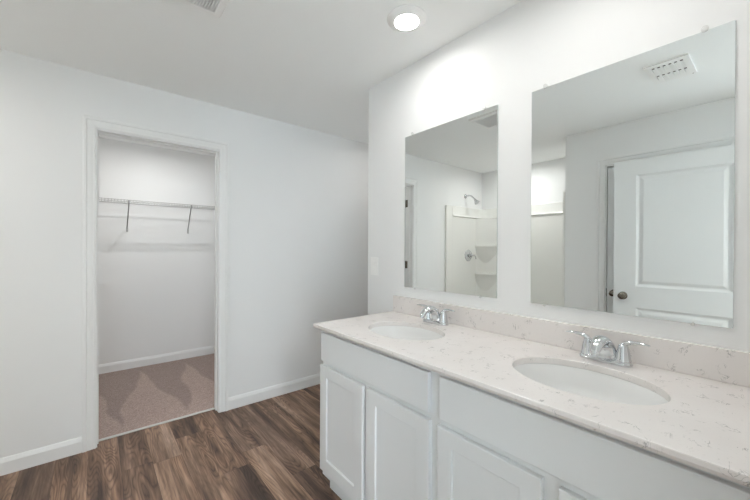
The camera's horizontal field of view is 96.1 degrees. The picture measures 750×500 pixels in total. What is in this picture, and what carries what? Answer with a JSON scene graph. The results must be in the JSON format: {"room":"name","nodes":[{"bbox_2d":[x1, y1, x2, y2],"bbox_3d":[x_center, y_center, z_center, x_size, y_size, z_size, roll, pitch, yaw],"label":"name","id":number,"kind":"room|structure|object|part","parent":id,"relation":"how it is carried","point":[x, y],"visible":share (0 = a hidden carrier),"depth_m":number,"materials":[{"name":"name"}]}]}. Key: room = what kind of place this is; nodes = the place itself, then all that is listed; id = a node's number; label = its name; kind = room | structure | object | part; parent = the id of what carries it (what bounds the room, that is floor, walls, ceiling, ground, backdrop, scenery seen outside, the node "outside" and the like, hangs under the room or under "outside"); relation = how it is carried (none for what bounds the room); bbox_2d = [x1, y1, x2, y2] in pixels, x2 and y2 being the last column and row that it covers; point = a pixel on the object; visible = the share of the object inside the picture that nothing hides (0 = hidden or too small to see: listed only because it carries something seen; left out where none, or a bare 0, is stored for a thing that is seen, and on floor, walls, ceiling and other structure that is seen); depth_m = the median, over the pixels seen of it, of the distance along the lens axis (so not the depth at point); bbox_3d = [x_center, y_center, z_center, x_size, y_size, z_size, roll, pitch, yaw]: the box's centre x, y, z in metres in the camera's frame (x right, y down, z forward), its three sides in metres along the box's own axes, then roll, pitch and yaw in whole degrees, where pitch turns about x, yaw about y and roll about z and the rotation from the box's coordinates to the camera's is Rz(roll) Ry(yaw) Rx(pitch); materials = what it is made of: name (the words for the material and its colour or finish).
{"room":"bathroom","nodes":[
{"label":"bathroom","id":0,"kind":"room"},
{"bbox_2d":[99,137,214,364],"bbox_3d":[-2.410,0.064,3.887,2.050,2.440,0.100,0,0,-40],"label":"wall","id":1,"kind":"structure","parent":0,"point":[157,278],"depth_m":3.77,"materials":[{"name":"white paint"}]},
{"bbox_2d":[99,346,213,373],"bbox_3d":[-2.379,1.232,3.848,1.650,0.097,0.013,0,0,-40],"label":"baseboard","id":2,"kind":"structure","parent":1,"relation":"attached to","point":[156,359],"depth_m":3.76,"materials":[{"name":"white paint"}]},
{"bbox_2d":[99,197,214,233],"bbox_3d":[-2.277,-0.350,3.728,1.644,0.314,0.314,0,0,-40],"label":"wire shelf","id":3,"kind":"object","parent":1,"relation":"attached to","point":[111,200],"visible":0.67,"depth_m":3.60,"materials":[{"name":"grey metal"}]},
{"bbox_3d":[-2.286,-0.501,3.738,1.644,0.006,0.006,0,0,-40],"label":"rail","id":4,"kind":"part","parent":3,"relation":"part of","materials":[{"name":"white metal"}]},
{"bbox_3d":[-2.184,-0.468,3.615,1.644,0.007,0.007,0,0,-40],"label":"rail","id":5,"kind":"part","parent":3,"relation":"part of","materials":[{"name":"white metal"}]},
{"bbox_3d":[-2.185,-0.500,3.617,1.644,0.007,0.007,0,0,-40],"label":"rail","id":6,"kind":"part","parent":3,"relation":"part of","materials":[{"name":"white metal"}]},
{"bbox_2d":[0,354,341,499],"bbox_3d":[-1.539,1.334,1.635,5.520,0.086,4.735,0,0,-40],"label":"floor","id":7,"kind":"structure","parent":0,"point":[268,449],"depth_m":2.18,"materials":[{"name":"brown wood"}]},
{"bbox_2d":[99,407,214,441],"bbox_3d":[-1.588,1.289,2.510,0.743,0.008,0.026,0,0,-40],"label":"threshold strip","id":8,"kind":"object","parent":7,"relation":"on","point":[210,409],"visible":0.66,"depth_m":2.47,"materials":[{"name":"silver metal"}]},
{"bbox_2d":[320,331,749,499],"bbox_3d":[0.426,0.864,1.373,0.560,0.887,1.587,0,0,-40],"label":"vanity cabinet","id":9,"kind":"object","parent":7,"relation":"on","point":[392,428],"visible":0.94,"depth_m":1.12,"materials":[{"name":"white paint"}]},
{"bbox_3d":[-0.168,0.886,1.671,0.010,0.427,0.244,0,0,-40],"label":"recessed panel","id":10,"kind":"part","parent":9,"relation":"part of","materials":[{"name":"white paint"}]},
{"bbox_3d":[-0.171,0.892,1.669,0.018,0.557,0.370,0,0,-40],"label":"door","id":11,"kind":"part","parent":9,"relation":"part of","materials":[{"name":"white paint"}]},
{"bbox_3d":[-0.042,0.515,1.513,0.018,0.149,0.753,0,0,-40],"label":"drawer","id":12,"kind":"part","parent":9,"relation":"part of","materials":[{"name":"white paint"}]},
{"bbox_3d":[0.085,0.888,1.366,0.010,0.427,0.239,0,0,-40],"label":"recessed panel","id":13,"kind":"part","parent":9,"relation":"part of","materials":[{"name":"white paint"}]},
{"bbox_3d":[0.082,0.894,1.363,0.018,0.557,0.365,0,0,-40],"label":"door","id":14,"kind":"part","parent":9,"relation":"part of","materials":[{"name":"white paint"}]},
{"bbox_3d":[0.342,0.890,1.056,0.010,0.427,0.234,0,0,-40],"label":"recessed panel","id":15,"kind":"part","parent":9,"relation":"part of","materials":[{"name":"white paint"}]},
{"bbox_3d":[0.339,0.896,1.054,0.018,0.557,0.360,0,0,-40],"label":"door","id":16,"kind":"part","parent":9,"relation":"part of","materials":[{"name":"white paint"}]},
{"bbox_2d":[313,311,749,487],"bbox_3d":[0.412,0.409,1.368,0.594,0.023,1.609,0,0,-40],"label":"countertop","id":17,"kind":"structure","parent":9,"relation":"on","point":[704,423],"depth_m":0.96,"materials":[{"name":"stone"}]},
{"bbox_2d":[370,325,442,339],"bbox_3d":[0.149,0.491,1.669,0.357,0.146,0.479,0,0,-40],"label":"sink","id":18,"kind":"object","parent":17,"relation":"in","point":[399,332],"visible":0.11,"depth_m":1.83,"materials":[{"name":"white ceramic"}]},
{"bbox_2d":[417,304,454,325],"bbox_3d":[0.292,0.344,1.787,0.149,0.100,0.257,0,0,-40],"label":"faucet","id":19,"kind":"object","parent":17,"relation":"on","point":[430,314],"visible":1,"depth_m":1.77,"materials":[{"name":"silver metal"}]},
{"bbox_3d":[0.292,0.339,1.787,0.149,0.090,0.085,0,0,-40],"label":"spout","id":20,"kind":"part","parent":19,"relation":"part of","materials":[{"name":"silver metal"}]},
{"bbox_3d":[0.325,0.385,1.814,0.055,0.018,0.163,0,0,-40],"label":"plate","id":21,"kind":"part","parent":19,"relation":"part of","materials":[{"name":"silver metal"}]},
{"bbox_3d":[0.359,0.349,1.772,0.049,0.058,0.049,0,0,-40],"label":"handle","id":22,"kind":"part","parent":19,"relation":"part of","materials":[{"name":"silver metal"}]},
{"bbox_2d":[514,363,667,404],"bbox_3d":[0.651,0.496,1.063,0.357,0.146,0.479,0,0,-40],"label":"sink","id":23,"kind":"object","parent":17,"relation":"in","point":[578,381],"visible":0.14,"depth_m":1.18,"materials":[{"name":"white ceramic"}]},
{"bbox_2d":[566,330,649,367],"bbox_3d":[0.793,0.349,1.183,0.149,0.100,0.257,0,0,-40],"label":"faucet","id":24,"kind":"object","parent":17,"relation":"on","point":[599,348],"visible":1,"depth_m":1.17,"materials":[{"name":"silver metal"}]},
{"bbox_3d":[0.770,0.324,1.275,0.021,0.031,0.084,0,0,-45],"label":"lever","id":25,"kind":"part","parent":24,"relation":"part of","materials":[{"name":"silver metal"}]},
{"bbox_3d":[0.791,0.354,1.251,0.049,0.058,0.049,0,0,-40],"label":"handle","id":26,"kind":"part","parent":24,"relation":"part of","materials":[{"name":"silver metal"}]},
{"bbox_3d":[0.793,0.344,1.183,0.149,0.090,0.085,0,0,-40],"label":"spout","id":27,"kind":"part","parent":24,"relation":"part of","materials":[{"name":"silver metal"}]},
{"bbox_3d":[0.826,0.390,1.210,0.055,0.018,0.163,0,0,-40],"label":"plate","id":28,"kind":"part","parent":24,"relation":"part of","materials":[{"name":"silver metal"}]},
{"bbox_3d":[0.860,0.354,1.168,0.049,0.058,0.049,0,0,-40],"label":"handle","id":29,"kind":"part","parent":24,"relation":"part of","materials":[{"name":"silver metal"}]},
{"bbox_3d":[0.880,0.325,1.142,0.021,0.031,0.084,0,0,-34],"label":"lever","id":30,"kind":"part","parent":24,"relation":"part of","materials":[{"name":"silver metal"}]},
{"bbox_3d":[0.597,0.899,0.742,0.018,0.557,0.362,0,0,-40],"label":"door","id":31,"kind":"part","parent":9,"relation":"part of","materials":[{"name":"white paint"}]},
{"bbox_3d":[0.472,0.520,0.893,0.018,0.149,0.758,0,0,-40],"label":"drawer","id":32,"kind":"part","parent":9,"relation":"part of","materials":[{"name":"white paint"}]},
{"bbox_2d":[0,49,368,457],"bbox_3d":[-1.466,0.073,2.567,4.220,2.440,0.115,0,0,-40],"label":"wall","id":33,"kind":"structure","parent":0,"point":[298,196],"depth_m":2.40,"materials":[{"name":"white paint"}]},
{"bbox_2d":[0,437,81,475],"bbox_3d":[-2.080,1.244,1.984,0.532,0.097,0.013,0,0,-40],"label":"baseboard","id":34,"kind":"structure","parent":33,"relation":"attached to","point":[24,460],"depth_m":2.03,"materials":[{"name":"white paint"}]},
{"bbox_2d":[228,373,319,409],"bbox_3d":[-0.545,1.246,3.257,1.680,0.097,0.013,0,0,-40],"label":"baseboard","id":35,"kind":"structure","parent":33,"relation":"attached to","point":[255,396],"depth_m":2.96,"materials":[{"name":"white paint"}]},
{"bbox_2d":[0,0,521,156],"bbox_3d":[-0.485,-1.183,0.368,5.520,0.100,8.200,0,0,-40],"label":"ceiling","id":36,"kind":"structure","parent":0,"point":[310,64],"depth_m":1.87,"materials":[{"name":"white paint"}]},
{"bbox_2d":[176,0,229,17],"bbox_3d":[-0.779,-1.129,1.438,0.303,0.019,0.283,0,0,-40],"label":"exhaust fan","id":37,"kind":"object","parent":36,"relation":"attached to","point":[216,8],"visible":1,"depth_m":1.54,"materials":[{"name":"white plastic"}]},
{"bbox_2d":[186,0,219,11],"bbox_3d":[-0.779,-1.124,1.438,0.229,0.004,0.209,0,0,-40],"label":"grille","id":38,"kind":"object","parent":37,"relation":"attached to","point":[205,5],"depth_m":1.54,"materials":[{"name":"white plastic"}]},
{"bbox_2d":[387,5,426,32],"bbox_3d":[0.155,-1.124,1.654,0.193,0.022,0.193,0,0,-40],"label":"recessed light","id":39,"kind":"object","parent":36,"relation":"in","point":[404,18],"visible":1,"depth_m":1.63,"materials":[{"name":"white plastic"}]},
{"bbox_2d":[395,14,418,29],"bbox_3d":[0.155,-1.115,1.654,0.117,0.005,0.117,0,0,-40],"label":"diffuser","id":40,"kind":"object","parent":39,"relation":"attached to","point":[402,21],"depth_m":1.64,"materials":[{"name":"white plastic"}]},
{"bbox_2d":[368,0,749,351],"bbox_3d":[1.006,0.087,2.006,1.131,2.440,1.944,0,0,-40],"label":"wall","id":41,"kind":"structure","parent":0,"point":[530,45],"depth_m":1.53,"materials":[{"name":"white paint"}]},
{"bbox_2d":[371,257,377,274],"bbox_3d":[-0.006,0.111,2.330,0.012,0.124,0.078,0,0,-40],"label":"light switch","id":42,"kind":"object","parent":41,"relation":"attached to","point":[374,260],"visible":1,"depth_m":2.32,"materials":[{"name":"white plastic"}]},
{"bbox_2d":[404,105,497,297],"bbox_3d":[0.387,-0.238,1.859,0.010,0.955,0.627,0,0,-40],"label":"mirror","id":43,"kind":"object","parent":41,"relation":"attached to","point":[451,168],"visible":1,"depth_m":1.81,"materials":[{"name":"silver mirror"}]},
{"bbox_2d":[393,295,749,386],"bbox_3d":[0.635,0.347,1.550,0.019,0.100,1.607,0,0,-40],"label":"backsplash","id":44,"kind":"structure","parent":41,"relation":"attached to","point":[727,365],"depth_m":1.24,"materials":[{"name":"stone"}]},
{"bbox_2d":[531,20,735,327],"bbox_3d":[0.888,-0.233,1.254,0.010,0.955,0.616,0,0,-40],"label":"mirror","id":45,"kind":"object","parent":41,"relation":"attached to","point":[633,161],"visible":1,"depth_m":1.19,"materials":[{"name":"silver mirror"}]},
{"bbox_3d":[-2.608,0.068,2.676,0.200,2.440,1.511,0,0,-40],"label":"wall","id":46,"kind":"structure","parent":0,"visible":0},
{"bbox_2d":[82,114,228,452],"bbox_3d":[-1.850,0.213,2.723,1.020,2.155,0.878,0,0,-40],"label":"door frame","id":47,"kind":"structure","parent":46,"relation":"in","point":[92,127],"depth_m":2.24,"materials":[{"name":"white paint"}]}
]}

